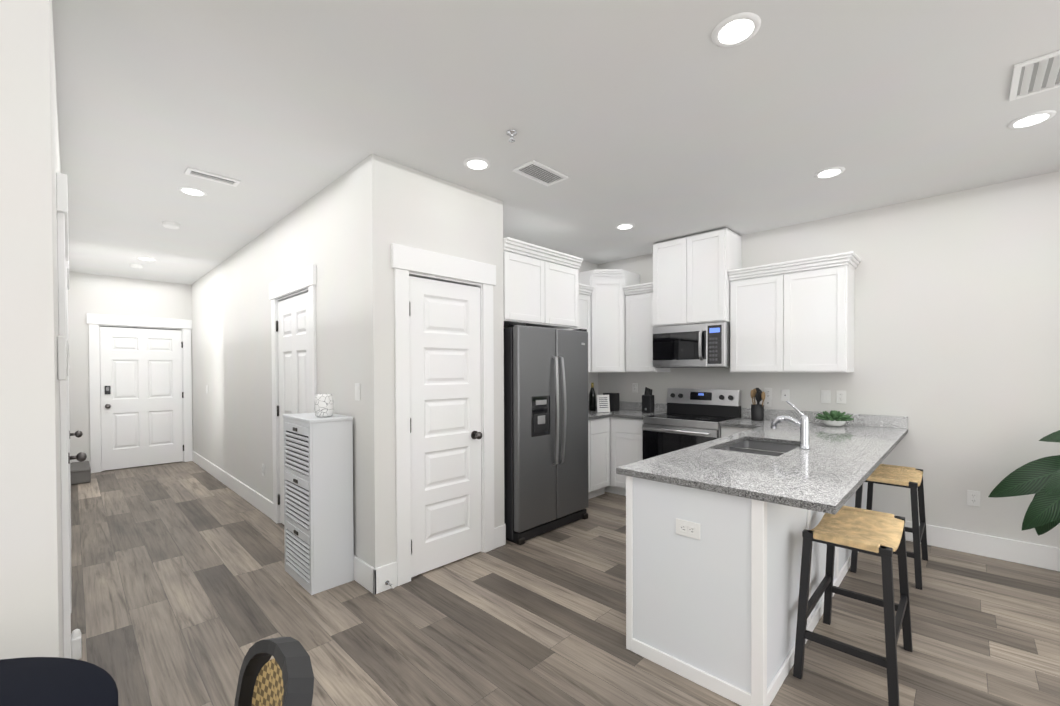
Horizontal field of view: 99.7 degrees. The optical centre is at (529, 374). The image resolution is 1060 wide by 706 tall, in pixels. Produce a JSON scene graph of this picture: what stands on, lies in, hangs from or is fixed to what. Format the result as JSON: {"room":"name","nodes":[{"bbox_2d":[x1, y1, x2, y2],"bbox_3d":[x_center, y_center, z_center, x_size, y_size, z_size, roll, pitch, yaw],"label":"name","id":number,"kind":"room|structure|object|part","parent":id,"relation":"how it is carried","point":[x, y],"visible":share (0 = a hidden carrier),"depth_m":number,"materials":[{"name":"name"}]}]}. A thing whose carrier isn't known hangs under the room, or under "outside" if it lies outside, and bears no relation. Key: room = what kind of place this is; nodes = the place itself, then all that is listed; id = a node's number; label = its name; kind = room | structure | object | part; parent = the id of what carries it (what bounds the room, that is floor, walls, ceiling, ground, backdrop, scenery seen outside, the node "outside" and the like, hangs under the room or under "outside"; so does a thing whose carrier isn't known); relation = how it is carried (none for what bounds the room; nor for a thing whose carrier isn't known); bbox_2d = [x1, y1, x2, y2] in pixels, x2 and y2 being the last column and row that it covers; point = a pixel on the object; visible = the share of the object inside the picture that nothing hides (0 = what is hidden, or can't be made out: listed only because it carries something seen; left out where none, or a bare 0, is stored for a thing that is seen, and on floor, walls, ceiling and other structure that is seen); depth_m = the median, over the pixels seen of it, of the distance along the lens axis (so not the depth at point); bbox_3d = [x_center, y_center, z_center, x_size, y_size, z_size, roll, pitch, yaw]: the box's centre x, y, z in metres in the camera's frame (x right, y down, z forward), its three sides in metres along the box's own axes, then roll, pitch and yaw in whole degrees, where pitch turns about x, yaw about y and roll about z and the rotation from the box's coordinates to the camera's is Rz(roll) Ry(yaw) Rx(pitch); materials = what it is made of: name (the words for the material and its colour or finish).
{"room":"kitchen","nodes":[
{"label":"kitchen","id":0,"kind":"room"},
{"bbox_2d":[0,0,71,659],"bbox_3d":[-3.905,0.002,3.674,6.820,2.750,0.125,0,1,44],"label":"wall","id":1,"kind":"structure","parent":0,"point":[31,593],"depth_m":1.30,"materials":[{"name":"paint"}]},
{"bbox_2d":[57,336,69,379],"bbox_3d":[-1.708,-0.060,1.637,0.110,0.160,0.030,0,1,44],"label":"light switch","id":2,"kind":"object","parent":1,"relation":"attached to","point":[63,367],"visible":1,"depth_m":1.60,"materials":[{"name":"white plastic"}]},
{"bbox_2d":[56,172,71,658],"bbox_3d":[-2.337,0.279,2.255,1.174,2.215,0.032,0,1,44],"label":"door frame","id":3,"kind":"structure","parent":1,"relation":"attached to","point":[62,220],"depth_m":1.86,"materials":[{"name":"white wood"}]},
{"bbox_2d":[66,261,71,587],"bbox_3d":[-3.340,0.272,3.231,1.074,2.215,0.032,0,1,44],"label":"door frame","id":4,"kind":"structure","parent":1,"relation":"attached to","point":[67,263],"depth_m":3.09,"materials":[{"name":"white wood"}]},
{"bbox_2d":[69,430,82,438],"bbox_3d":[-3.317,0.358,3.255,0.810,2.018,0.090,0,1,44],"label":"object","id":5,"kind":"structure","parent":1,"relation":"in","point":[78,433],"depth_m":3.49,"materials":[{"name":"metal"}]},
{"bbox_2d":[71,629,81,659],"bbox_3d":[-2.227,1.319,2.195,0.080,0.135,0.038,0,1,44],"label":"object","id":6,"kind":"object","parent":1,"relation":"attached to","point":[76,645],"visible":0.98,"depth_m":2.17,"materials":[{"name":"white plastic"}]},
{"bbox_2d":[68,452,86,463],"bbox_3d":[-2.314,0.365,2.279,0.910,2.018,0.090,0,1,44],"label":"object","id":7,"kind":"structure","parent":1,"relation":"in","point":[80,456],"depth_m":2.55,"materials":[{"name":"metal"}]},
{"bbox_2d":[68,272,191,461],"bbox_3d":[-5.797,-0.021,6.547,0.140,2.750,1.350,0,1,44],"label":"wall","id":8,"kind":"structure","parent":0,"point":[87,293],"depth_m":6.20,"materials":[{"name":"paint"}]},
{"bbox_2d":[86,313,191,472],"bbox_3d":[-5.712,0.253,6.601,0.150,2.200,1.174,0,1,44],"label":"door frame","id":9,"kind":"structure","parent":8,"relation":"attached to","point":[93,321],"depth_m":6.36,"materials":[{"name":"white wood"}]},
{"bbox_2d":[100,327,182,470],"bbox_3d":[-5.671,0.332,6.562,0.121,2.018,0.910,0,1,44],"label":"front door","id":10,"kind":"structure","parent":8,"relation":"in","point":[141,398],"depth_m":6.55,"materials":[{"name":"white wood"}]},
{"bbox_2d":[188,154,504,567],"bbox_3d":[-2.786,-0.020,5.325,6.120,2.750,1.100,0,1,44],"label":"wall","id":11,"kind":"structure","parent":0,"point":[345,229],"depth_m":3.39,"materials":[{"name":"paint"}]},
{"bbox_2d":[192,451,272,519],"bbox_3d":[-3.832,1.276,5.584,4.033,0.160,0.016,0,1,44],"label":"baseboard","id":12,"kind":"structure","parent":11,"relation":"attached to","point":[263,504],"depth_m":5.08,"materials":[{"name":"white wood"}]},
{"bbox_2d":[269,264,316,522],"bbox_3d":[-1.984,0.260,3.842,1.074,2.215,0.150,0,1,44],"label":"door frame","id":13,"kind":"structure","parent":11,"relation":"attached to","point":[299,280],"depth_m":3.94,"materials":[{"name":"white wood"}]},
{"bbox_2d":[278,292,308,524],"bbox_3d":[-2.026,0.347,3.800,0.810,2.018,0.112,0,1,44],"label":"hall door","id":14,"kind":"structure","parent":11,"relation":"in","point":[293,339],"depth_m":3.84,"materials":[{"name":"white paint"}]},
{"bbox_2d":[355,383,359,400],"bbox_3d":[-1.138,0.114,2.947,0.072,0.115,0.009,0,1,44],"label":"light switch","id":15,"kind":"object","parent":11,"relation":"attached to","point":[357,391],"visible":1,"depth_m":2.94,"materials":[{"name":"white plastic"}]},
{"bbox_2d":[354,555,385,594],"bbox_3d":[-1.296,1.292,3.134,0.949,0.160,0.046,0,1,44],"label":"baseboard","id":16,"kind":"structure","parent":11,"relation":"attached to","point":[370,578],"depth_m":2.84,"materials":[{"name":"white wood"}]},
{"bbox_2d":[392,161,495,527],"bbox_3d":[-0.633,-0.006,3.235,0.120,2.750,0.810,0,1,44],"label":"wall","id":17,"kind":"structure","parent":0,"point":[430,213],"depth_m":3.15,"materials":[{"name":"paint"}]},
{"bbox_2d":[391,243,495,585],"bbox_3d":[-0.618,0.261,3.231,0.150,2.215,0.874,0,1,44],"label":"door frame","id":18,"kind":"structure","parent":17,"relation":"attached to","point":[405,260],"depth_m":3.00,"materials":[{"name":"white wood"}]},
{"bbox_2d":[409,276,481,576],"bbox_3d":[-0.574,0.348,3.189,0.112,2.018,0.610,0,1,44],"label":"pantry door","id":19,"kind":"structure","parent":17,"relation":"in","point":[445,401],"depth_m":3.19,"materials":[{"name":"white paint"}]},
{"bbox_2d":[52,0,1059,284],"bbox_3d":[-1.381,-1.389,1.870,12.940,0.050,8.940,0,1,44],"label":"ceiling","id":20,"kind":"structure","parent":0,"point":[658,120],"depth_m":2.33,"materials":[{"name":"paint"}]},
{"bbox_2d":[130,263,142,267],"bbox_3d":[-4.967,-1.369,5.642,0.130,0.040,0.130,0,1,44],"label":"recessed light","id":21,"kind":"object","parent":20,"relation":"attached to","point":[132,265],"visible":1,"depth_m":5.61,"materials":[{"name":"white plastic"}]},
{"bbox_2d":[136,257,155,260],"bbox_3d":[-4.588,-1.383,5.343,0.180,0.008,0.180,0,1,44],"label":"recessed light","id":22,"kind":"object","parent":20,"relation":"in","point":[146,258],"visible":0.98,"depth_m":5.32,"materials":[{"name":"white plastic"}]},
{"bbox_2d":[162,221,179,228],"bbox_3d":[-3.277,-1.360,4.080,0.130,0.040,0.130,0,1,44],"label":"smoke detector","id":23,"kind":"object","parent":20,"relation":"attached to","point":[169,225],"visible":1,"depth_m":4.04,"materials":[{"name":"white plastic"}]},
{"bbox_2d":[178,186,207,195],"bbox_3d":[-2.525,-1.370,3.348,0.180,0.008,0.180,0,1,44],"label":"recessed light","id":24,"kind":"object","parent":20,"relation":"in","point":[193,191],"visible":1,"depth_m":3.33,"materials":[{"name":"white plastic"}]},
{"bbox_2d":[185,167,239,186],"bbox_3d":[-2.196,-1.367,3.097,0.120,0.012,0.300,0,1,44],"label":"ceiling vent","id":25,"kind":"object","parent":20,"relation":"in","point":[211,176],"visible":1,"depth_m":3.09,"materials":[{"name":"white metal"}]},
{"bbox_2d":[463,157,490,169],"bbox_3d":[-0.345,-1.374,2.920,0.180,0.008,0.180,0,1,44],"label":"recessed light","id":26,"kind":"object","parent":20,"relation":"in","point":[475,163],"visible":1,"depth_m":2.90,"materials":[{"name":"white plastic"}]},
{"bbox_2d":[507,130,516,142],"bbox_3d":[-0.103,-1.352,2.538,0.060,0.048,0.060,0,1,44],"label":"sprinkler head","id":27,"kind":"object","parent":20,"relation":"attached to","point":[511,133],"depth_m":2.53,"materials":[{"name":"silver metal"}]},
{"bbox_2d":[512,160,568,185],"bbox_3d":[0.074,-1.376,3.064,0.200,0.012,0.360,0,1,44],"label":"ceiling vent","id":28,"kind":"object","parent":20,"relation":"in","point":[536,171],"visible":1,"depth_m":3.05,"materials":[{"name":"white metal"}]},
{"bbox_2d":[615,223,634,229],"bbox_3d":[0.893,-1.393,4.206,0.180,0.008,0.180,0,1,44],"label":"recessed light","id":29,"kind":"object","parent":20,"relation":"in","point":[623,226],"visible":1,"depth_m":4.19,"materials":[{"name":"white plastic"}]},
{"bbox_2d":[711,12,760,46],"bbox_3d":[0.819,-1.367,1.779,0.180,0.008,0.180,0,1,44],"label":"recessed light","id":30,"kind":"object","parent":20,"relation":"in","point":[736,29],"visible":1,"depth_m":1.77,"materials":[{"name":"white plastic"}]},
{"bbox_2d":[814,167,844,178],"bbox_3d":[2.058,-1.386,3.072,0.180,0.008,0.180,0,1,44],"label":"recessed light","id":31,"kind":"object","parent":20,"relation":"in","point":[828,172],"visible":1,"depth_m":3.05,"materials":[{"name":"white plastic"}]},
{"bbox_2d":[1007,110,1056,128],"bbox_3d":[2.720,-1.381,2.427,0.180,0.008,0.180,0,1,44],"label":"recessed light","id":32,"kind":"object","parent":20,"relation":"in","point":[1031,119],"visible":1,"depth_m":2.41,"materials":[{"name":"white plastic"}]},
{"bbox_2d":[1009,50,1059,100],"bbox_3d":[2.508,-1.373,1.893,0.640,0.018,0.360,0,1,44],"label":"ceiling vent","id":33,"kind":"object","parent":20,"relation":"in","point":[1040,74],"visible":1,"depth_m":2.06,"materials":[{"name":"white metal"}]},
{"bbox_2d":[71,461,1059,705],"bbox_3d":[-1.370,1.411,1.900,12.940,0.050,8.940,0,1,44],"label":"floor","id":34,"kind":"structure","parent":0,"point":[187,589],"depth_m":2.50,"materials":[{"name":"brown wood"}]},
{"bbox_2d":[0,657,117,705],"bbox_3d":[-1.115,1.024,0.641,0.780,0.750,0.780,0,1,44],"label":"dining table","id":35,"kind":"object","parent":34,"relation":"on","point":[42,681],"visible":1,"depth_m":0.93,"materials":[{"name":"black wood"}]},
{"bbox_2d":[70,461,90,484],"bbox_3d":[-5.867,1.271,5.822,0.743,0.183,0.193,0,1,44],"label":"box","id":36,"kind":"object","parent":34,"relation":"on","point":[80,472],"visible":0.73,"depth_m":5.61,"materials":[{"name":"grey"}]},
{"bbox_2d":[234,637,313,705],"bbox_3d":[-0.669,1.007,0.854,0.441,0.776,0.473,0,1,44],"label":"dining chair","id":37,"kind":"object","parent":34,"relation":"on","point":[284,676],"visible":1,"depth_m":1.05,"materials":[{"name":"black wood"}]},
{"bbox_2d":[282,412,353,594],"bbox_3d":[-1.453,0.827,3.051,0.516,1.095,0.280,0,1,44],"label":"cabinet","id":38,"kind":"object","parent":34,"relation":"on","point":[318,503],"visible":0.98,"depth_m":2.89,"materials":[{"name":"paint"}]},
{"bbox_2d":[314,394,333,416],"bbox_3d":[-1.368,0.203,2.970,0.116,0.150,0.116,0,1,44],"label":"vase","id":39,"kind":"object","parent":38,"relation":"on","point":[323,405],"visible":1,"depth_m":2.92,"materials":[{"name":"ceramic"}]},
{"bbox_2d":[385,580,394,588],"bbox_3d":[-0.881,1.324,2.819,0.085,0.028,0.028,0,1,44],"label":"door stop","id":40,"kind":"object","parent":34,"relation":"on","point":[388,583],"visible":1,"depth_m":2.82,"materials":[{"name":"silver metal"}]},
{"bbox_2d":[504,322,587,544],"bbox_3d":[-0.032,0.467,4.133,0.854,1.780,0.925,0,1,44],"label":"fridge","id":41,"kind":"object","parent":34,"relation":"on","point":[545,429],"visible":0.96,"depth_m":3.76,"materials":[{"name":"grey metal"}]},
{"bbox_2d":[588,417,609,498],"bbox_3d":[0.432,0.908,4.903,0.565,0.878,0.782,0,1,44],"label":"base cabinet","id":42,"kind":"object","parent":34,"relation":"on","point":[598,456],"visible":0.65,"depth_m":4.84,"materials":[{"name":"white wood"}]},
{"bbox_2d":[588,400,623,419],"bbox_3d":[0.632,0.399,5.081,0.599,0.131,1.327,0,1,44],"label":"countertop","id":43,"kind":"structure","parent":42,"relation":"on","point":[592,415],"depth_m":4.91,"materials":[{"name":"stone"}]},
{"bbox_2d":[589,383,619,411],"bbox_3d":[0.818,0.262,5.297,0.368,0.336,0.396,0,1,44],"label":"caddy","id":44,"kind":"object","parent":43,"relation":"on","point":[607,402],"visible":0.77,"depth_m":5.27,"materials":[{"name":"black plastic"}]},
{"bbox_2d":[605,417,643,495],"bbox_3d":[1.040,0.902,5.222,0.992,0.878,0.565,0,1,44],"label":"base cabinet","id":45,"kind":"object","parent":34,"relation":"on","point":[625,441],"visible":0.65,"depth_m":4.87,"materials":[{"name":"white wood"}]},
{"bbox_2d":[612,401,666,419],"bbox_3d":[1.245,0.398,4.999,0.393,0.131,0.589,0,1,44],"label":"countertop","id":46,"kind":"structure","parent":45,"relation":"on","point":[633,410],"depth_m":5.12,"materials":[{"name":"stone"}]},
{"bbox_2d":[642,387,653,412],"bbox_3d":[1.341,0.286,5.077,0.110,0.289,0.102,0,1,44],"label":"knife block","id":47,"kind":"object","parent":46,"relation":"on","point":[647,401],"visible":1,"depth_m":5.04,"materials":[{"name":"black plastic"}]},
{"bbox_2d":[642,388,740,459],"bbox_3d":[1.628,0.750,4.555,0.772,1.190,0.676,0,1,44],"label":"range","id":48,"kind":"object","parent":34,"relation":"on","point":[691,417],"visible":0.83,"depth_m":4.53,"materials":[{"name":"silver metal"}]},
{"bbox_2d":[718,426,789,533],"bbox_3d":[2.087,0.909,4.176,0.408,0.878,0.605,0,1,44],"label":"base cabinet","id":49,"kind":"object","parent":34,"relation":"on","point":[763,517],"depth_m":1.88,"materials":[{"name":"white wood"}]},
{"bbox_2d":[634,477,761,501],"bbox_3d":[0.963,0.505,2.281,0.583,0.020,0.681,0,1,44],"label":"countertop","id":50,"kind":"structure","parent":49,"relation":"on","point":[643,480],"depth_m":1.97,"materials":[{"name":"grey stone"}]},
{"bbox_2d":[616,409,907,514],"bbox_3d":[1.749,0.418,2.938,0.930,0.131,2.839,0,1,44],"label":"countertop","id":51,"kind":"structure","parent":49,"relation":"on","point":[831,470],"depth_m":2.38,"materials":[{"name":"stone"}]},
{"bbox_2d":[720,440,798,455],"bbox_3d":[1.485,0.582,2.891,0.444,0.190,0.724,0,1,44],"label":"sink","id":52,"kind":"object","parent":51,"relation":"in","point":[763,448],"visible":0.04,"depth_m":3.12,"materials":[{"name":"silver metal"}]},
{"bbox_2d":[771,401,809,448],"bbox_3d":[1.629,0.307,2.802,0.222,0.293,0.062,0,1,44],"label":"faucet","id":53,"kind":"object","parent":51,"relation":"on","point":[803,423],"visible":1,"depth_m":2.74,"materials":[{"name":"silver metal"}]},
{"bbox_2d":[815,410,853,426],"bbox_3d":[2.595,0.371,3.814,0.281,0.135,0.280,0,1,44],"label":"succulent","id":54,"kind":"object","parent":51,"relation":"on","point":[834,418],"visible":1,"depth_m":3.76,"materials":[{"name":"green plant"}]},
{"bbox_2d":[793,505,912,705],"bbox_3d":[1.551,1.038,2.128,0.375,0.672,0.630,0,1,44],"label":"stool","id":55,"kind":"object","parent":34,"relation":"on","point":[880,534],"visible":0.94,"depth_m":2.03,"materials":[{"name":"black wood"},{"name":"light natural wood"}]},
{"bbox_2d":[850,464,927,589],"bbox_3d":[2.561,1.022,3.175,0.375,0.672,0.630,0,1,44],"label":"stool","id":56,"kind":"object","parent":34,"relation":"on","point":[911,478],"visible":0.6,"depth_m":3.07,"materials":[{"name":"black wood"},{"name":"light natural wood"}]},
{"bbox_2d":[988,430,1059,535],"bbox_3d":[3.556,0.734,2.532,1.331,1.250,0.753,0,1,44],"label":"plant","id":57,"kind":"object","parent":34,"relation":"on","point":[1039,478],"visible":1,"depth_m":2.90,"materials":[{"name":"green plant"}]},
{"bbox_2d":[566,284,593,371],"bbox_3d":[0.340,-0.507,4.926,0.388,0.967,0.716,0,1,44],"label":"upper cabinet","id":58,"kind":"object","parent":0,"point":[585,291],"visible":0.21,"depth_m":5.00,"materials":[{"name":"white wood"}]},
{"bbox_2d":[578,261,599,400],"bbox_3d":[0.019,-0.027,4.966,0.120,2.750,2.280,0,1,44],"label":"wall","id":59,"kind":"structure","parent":0,"point":[593,377],"depth_m":5.66,"materials":[{"name":"paint"}]},
{"bbox_2d":[503,237,582,328],"bbox_3d":[-0.116,-0.772,4.171,0.787,0.657,0.983,0,1,44],"label":"upper cabinet","id":60,"kind":"object","parent":59,"relation":"attached to","point":[540,286],"visible":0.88,"depth_m":3.89,"materials":[{"name":"white wood"}]},
{"bbox_2d":[579,269,639,371],"bbox_3d":[0.882,-0.611,5.325,0.607,1.162,0.607,0,1,44],"label":"upper cabinet","id":61,"kind":"object","parent":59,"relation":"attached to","point":[607,324],"visible":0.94,"depth_m":5.08,"materials":[{"name":"white wood"}]},
{"bbox_2d":[676,518,699,539],"bbox_3d":[0.712,0.696,2.018,0.115,0.072,0.009,0,1,44],"label":"electrical outlet","id":62,"kind":"object","parent":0,"point":[690,529],"visible":1,"depth_m":2.02,"materials":[{"name":"white plastic"}]},
{"bbox_2d":[741,408,771,415],"bbox_3d":[2.071,0.403,4.194,0.358,0.131,0.589,0,1,44],"label":"countertop","id":63,"kind":"structure","parent":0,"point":[744,411],"depth_m":4.48,"materials":[{"name":"stone"}]},
{"bbox_2d":[750,388,764,420],"bbox_3d":[2.185,0.280,4.273,0.132,0.311,0.134,0,1,44],"label":"utensil crock","id":64,"kind":"object","parent":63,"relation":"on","point":[757,409],"visible":1,"depth_m":4.24,"materials":[{"name":"grey ceramic"}]},
{"bbox_2d":[600,171,1059,547],"bbox_3d":[3.532,-0.023,3.262,7.530,2.750,0.120,0,1,44],"label":"wall","id":65,"kind":"structure","parent":0,"point":[956,328],"depth_m":3.46,"materials":[{"name":"paint"}]},
{"bbox_2d":[632,383,637,392],"bbox_3d":[1.263,0.158,5.383,0.072,0.115,0.009,0,1,44],"label":"electrical outlet","id":66,"kind":"object","parent":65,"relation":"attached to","point":[634,387],"visible":1,"depth_m":5.38,"materials":[{"name":"white plastic"}]},
{"bbox_2d":[622,282,669,371],"bbox_3d":[1.317,-0.512,5.056,0.384,0.967,0.388,0,1,44],"label":"upper cabinet","id":67,"kind":"object","parent":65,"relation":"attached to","point":[639,327],"visible":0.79,"depth_m":4.96,"materials":[{"name":"white wood"}]},
{"bbox_2d":[653,322,729,367],"bbox_3d":[1.703,-0.292,4.624,0.762,0.434,0.470,0,1,44],"label":"microwave","id":68,"kind":"object","parent":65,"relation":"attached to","point":[704,345],"visible":1,"depth_m":4.45,"materials":[{"name":"silver metal"}]},
{"bbox_2d":[653,228,741,326],"bbox_3d":[1.718,-0.953,4.636,0.766,0.882,0.420,0,1,44],"label":"upper cabinet","id":69,"kind":"object","parent":65,"relation":"attached to","point":[691,282],"visible":1,"depth_m":4.44,"materials":[{"name":"white wood"}]},
{"bbox_2d":[764,388,771,406],"bbox_3d":[2.320,0.219,4.355,0.072,0.182,0.009,0,1,44],"label":"electrical outlet","id":70,"kind":"object","parent":65,"relation":"attached to","point":[768,393],"depth_m":4.35,"materials":[{"name":"white plastic"}]},
{"bbox_3d":[2.321,0.275,4.356,0.060,0.070,0.007,0,1,44],"label":"electrical outlet","id":71,"kind":"part","parent":70,"relation":"part of","materials":[{"name":"white plastic"}]},
{"bbox_2d":[781,389,789,400],"bbox_3d":[2.428,0.196,4.251,0.072,0.115,0.007,0,1,44],"label":"light switch","id":72,"kind":"object","parent":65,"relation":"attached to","point":[785,394],"visible":1,"depth_m":4.25,"materials":[{"name":"white plastic"}]},
{"bbox_2d":[727,251,860,371],"bbox_3d":[2.359,-0.505,4.041,0.978,0.967,0.388,0,1,44],"label":"upper cabinet","id":73,"kind":"object","parent":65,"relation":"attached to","point":[793,316],"visible":1,"depth_m":3.89,"materials":[{"name":"white wood"}]},
{"bbox_2d":[821,390,830,402],"bbox_3d":[2.661,0.197,4.022,0.072,0.115,0.009,0,1,44],"label":"light switch","id":74,"kind":"object","parent":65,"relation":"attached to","point":[825,396],"visible":1,"depth_m":4.02,"materials":[{"name":"white plastic"}]},
{"bbox_2d":[836,391,845,403],"bbox_3d":[2.744,0.198,3.941,0.072,0.115,0.009,0,1,44],"label":"electrical outlet","id":75,"kind":"object","parent":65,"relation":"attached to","point":[840,397],"visible":1,"depth_m":3.94,"materials":[{"name":"white plastic"}]},
{"bbox_2d":[967,490,979,506],"bbox_3d":[3.343,0.931,3.368,0.072,0.115,0.009,0,1,44],"label":"electrical outlet","id":76,"kind":"object","parent":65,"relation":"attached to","point":[973,498],"visible":1,"depth_m":3.37,"materials":[{"name":"white plastic"}]},
{"bbox_2d":[905,521,1059,571],"bbox_3d":[4.539,1.279,2.205,4.600,0.160,0.016,0,1,44],"label":"baseboard","id":77,"kind":"structure","parent":65,"relation":"attached to","point":[1036,555],"depth_m":3.29,"materials":[{"name":"white wood"}]}
]}

